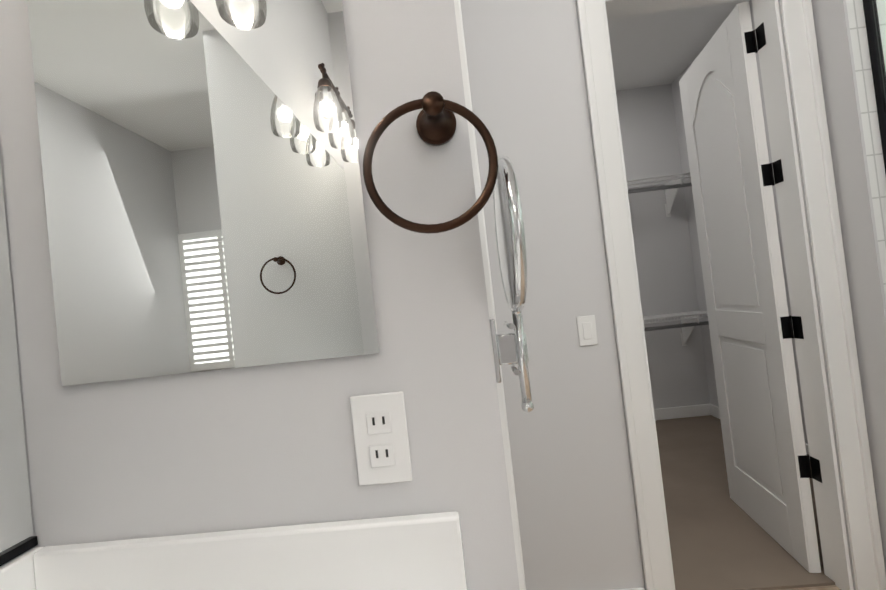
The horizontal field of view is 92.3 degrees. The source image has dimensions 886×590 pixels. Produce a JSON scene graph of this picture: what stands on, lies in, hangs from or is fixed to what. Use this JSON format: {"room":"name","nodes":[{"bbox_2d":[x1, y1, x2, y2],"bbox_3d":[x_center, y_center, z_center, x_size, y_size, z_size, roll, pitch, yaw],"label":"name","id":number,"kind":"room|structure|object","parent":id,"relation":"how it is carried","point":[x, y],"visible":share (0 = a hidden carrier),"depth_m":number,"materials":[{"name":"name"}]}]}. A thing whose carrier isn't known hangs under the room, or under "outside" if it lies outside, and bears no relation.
{"room":"bathroom","nodes":[
{"label":"bathroom","id":0,"kind":"room"},
{"bbox_2d":[0,0,519,589],"bbox_3d":[-0.263,-0.208,1.140,0.646,3.046,1.140,-6,-1,3],"label":"wall","id":1,"kind":"structure","parent":0,"point":[228,450],"depth_m":0.56,"materials":[{"name":"white paint"}]},
{"bbox_2d":[27,0,379,385],"bbox_3d":[-0.345,-0.359,0.570,0.430,0.920,0.006,-6,-1,3],"label":"mirror","id":2,"kind":"object","parent":1,"relation":"attached to","point":[203,189],"visible":1,"depth_m":0.56,"materials":[{"name":"silver metal"}]},
{"bbox_2d":[350,391,412,485],"bbox_3d":[-0.080,0.185,0.548,0.070,0.115,0.008,-6,-1,3],"label":"electrical outlet","id":3,"kind":"object","parent":1,"relation":"attached to","point":[381,440],"visible":1,"depth_m":0.55,"materials":[{"name":"white plastic"}]},
{"bbox_2d":[363,91,497,233],"bbox_3d":[-0.015,-0.159,0.520,0.161,0.174,0.068,-6,-1,3],"label":"towel ring","id":4,"kind":"object","parent":1,"relation":"attached to","point":[436,122],"visible":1,"depth_m":0.50,"materials":[{"name":"brown metal"}]},
{"bbox_2d":[454,0,525,589],"bbox_3d":[0.103,0.028,1.187,0.022,2.500,0.830,-6,-1,3],"label":"door frame","id":5,"kind":"structure","parent":1,"relation":"attached to","point":[491,310],"depth_m":0.77,"materials":[{"name":"white paint"}]},
{"bbox_2d":[489,155,533,411],"bbox_3d":[0.084,-0.010,0.583,0.050,0.352,0.212,-6,-1,3],"label":"makeup mirror","id":6,"kind":"object","parent":1,"relation":"attached to","point":[510,348],"visible":0.94,"depth_m":0.58,"materials":[{"name":"silver metal"}]},
{"bbox_2d":[616,83,707,408],"bbox_3d":[1.288,-0.316,3.973,1.920,3.046,0.120,-6,-1,3],"label":"wall","id":7,"kind":"structure","parent":0,"point":[667,249],"depth_m":3.88,"materials":[{"name":"white paint"}]},
{"bbox_2d":[627,173,691,216],"bbox_3d":[1.237,-0.778,3.762,1.932,0.307,0.313,-6,-1,3],"label":"closet shelf","id":8,"kind":"object","parent":7,"relation":"attached to","point":[672,186],"visible":0.17,"depth_m":3.62,"materials":[{"name":"white"}]},
{"bbox_2d":[643,311,708,345],"bbox_3d":[1.365,0.395,3.736,1.932,0.307,0.313,-6,-1,3],"label":"closet shelf","id":9,"kind":"object","parent":7,"relation":"attached to","point":[689,320],"visible":0.17,"depth_m":3.59,"materials":[{"name":"white"}]},
{"bbox_2d":[654,404,710,419],"bbox_3d":[1.460,1.133,3.869,1.890,0.100,0.017,-6,-1,3],"label":"baseboard","id":10,"kind":"structure","parent":7,"relation":"attached to","point":[685,411],"depth_m":3.83,"materials":[{"name":"white paint"}]},
{"bbox_2d":[460,0,884,589],"bbox_3d":[1.061,-0.340,1.707,3.490,3.046,0.120,-6,-1,3],"label":"wall","id":11,"kind":"structure","parent":0,"point":[570,458],"depth_m":1.67,"materials":[{"name":"white paint"}]},
{"bbox_2d":[576,315,597,345],"bbox_3d":[0.562,0.139,1.658,0.070,0.115,0.008,-6,-1,3],"label":"rocker light switch","id":12,"kind":"object","parent":11,"relation":"attached to","point":[587,331],"visible":1,"depth_m":1.66,"materials":[{"name":"white plastic"}]},
{"bbox_2d":[612,587,644,589],"bbox_3d":[0.457,1.194,1.072,0.585,0.100,1.154,-6,-1,3],"label":"baseboard","id":13,"kind":"structure","parent":11,"relation":"attached to","point":[640,588],"depth_m":1.63,"materials":[{"name":"white paint"}]},
{"bbox_2d":[576,0,885,589],"bbox_3d":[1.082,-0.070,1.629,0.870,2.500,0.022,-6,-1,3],"label":"door frame","id":14,"kind":"structure","parent":11,"relation":"attached to","point":[862,518],"depth_m":1.62,"materials":[{"name":"white paint"}]},
{"bbox_2d":[679,1,820,572],"bbox_3d":[1.444,-0.047,2.074,0.053,2.368,0.658,-6,-1,10],"label":"closet door","id":15,"kind":"structure","parent":11,"relation":"in","point":[768,467],"depth_m":1.95,"materials":[{"name":"white paint"}]},
{"bbox_2d":[607,0,749,90],"bbox_3d":[0.833,-1.913,0.566,3.490,0.080,7.020,-6,-1,3],"label":"ceiling","id":16,"kind":"structure","parent":0,"point":[657,48],"depth_m":3.19,"materials":[{"name":"white paint"}]},
{"bbox_2d":[672,0,807,443],"bbox_3d":[2.267,-0.447,2.848,0.120,3.046,2.273,-6,-1,3],"label":"wall","id":17,"kind":"structure","parent":0,"point":[697,274],"depth_m":3.78,"materials":[{"name":"white paint"}]},
{"bbox_2d":[709,404,809,458],"bbox_3d":[2.354,1.011,2.759,0.014,0.100,2.149,-6,-1,3],"label":"baseboard","id":18,"kind":"structure","parent":17,"relation":"attached to","point":[714,410],"depth_m":3.73,"materials":[{"name":"white paint"}]},
{"bbox_2d":[655,415,834,589],"bbox_3d":[1.405,1.172,2.779,1.940,0.012,2.204,-6,-1,3],"label":"floor","id":19,"kind":"structure","parent":0,"point":[720,538],"depth_m":2.11,"materials":[{"name":"beige carpet"}]},
{"bbox_2d":[778,585,840,589],"bbox_3d":[1.115,1.166,-0.636,3.490,0.060,4.746,-6,-1,3],"label":"floor","id":20,"kind":"structure","parent":0,"point":[833,587],"depth_m":1.67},
{"bbox_2d":[0,511,466,589],"bbox_3d":[-0.240,0.768,-0.405,0.620,1.035,1.907,-6,-1,3],"label":"backsplash","id":21,"kind":"structure","parent":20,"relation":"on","point":[417,552],"depth_m":0.54,"materials":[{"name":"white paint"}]},
{"bbox_2d":[811,0,885,570],"bbox_3d":[2.082,-0.456,1.534,1.176,3.046,0.124,-6,-1,3],"label":"wall","id":22,"kind":"structure","parent":0,"point":[851,108],"depth_m":1.54,"materials":[{"name":"white paint"}]},
{"bbox_3d":[1.643,0.842,0.095,0.150,0.500,2.748,-6,-1,3],"label":"tiled wall","id":23,"kind":"structure","parent":0,"visible":0},
{"bbox_2d":[863,0,885,172],"bbox_3d":[1.493,-0.667,0.437,0.028,2.542,2.128,-6,-1,3],"label":"glass panel","id":24,"kind":"object","parent":23,"relation":"on","point":[875,14],"visible":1,"depth_m":1.48,"materials":[{"name":"clear glass"}]},
{"bbox_3d":[-0.727,-0.193,-0.523,0.120,3.046,4.746,-6,-1,3],"label":"wall mirror","id":25,"kind":"object","parent":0,"visible":0},
{"bbox_2d":[0,158,37,565],"bbox_3d":[-0.655,-0.226,-0.368,0.011,1.098,1.902,-6,-1,3],"label":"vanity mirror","id":26,"kind":"object","parent":25,"relation":"attached to","point":[17,538],"visible":1,"depth_m":0.56,"materials":[{"name":"silver metal"}]}
]}

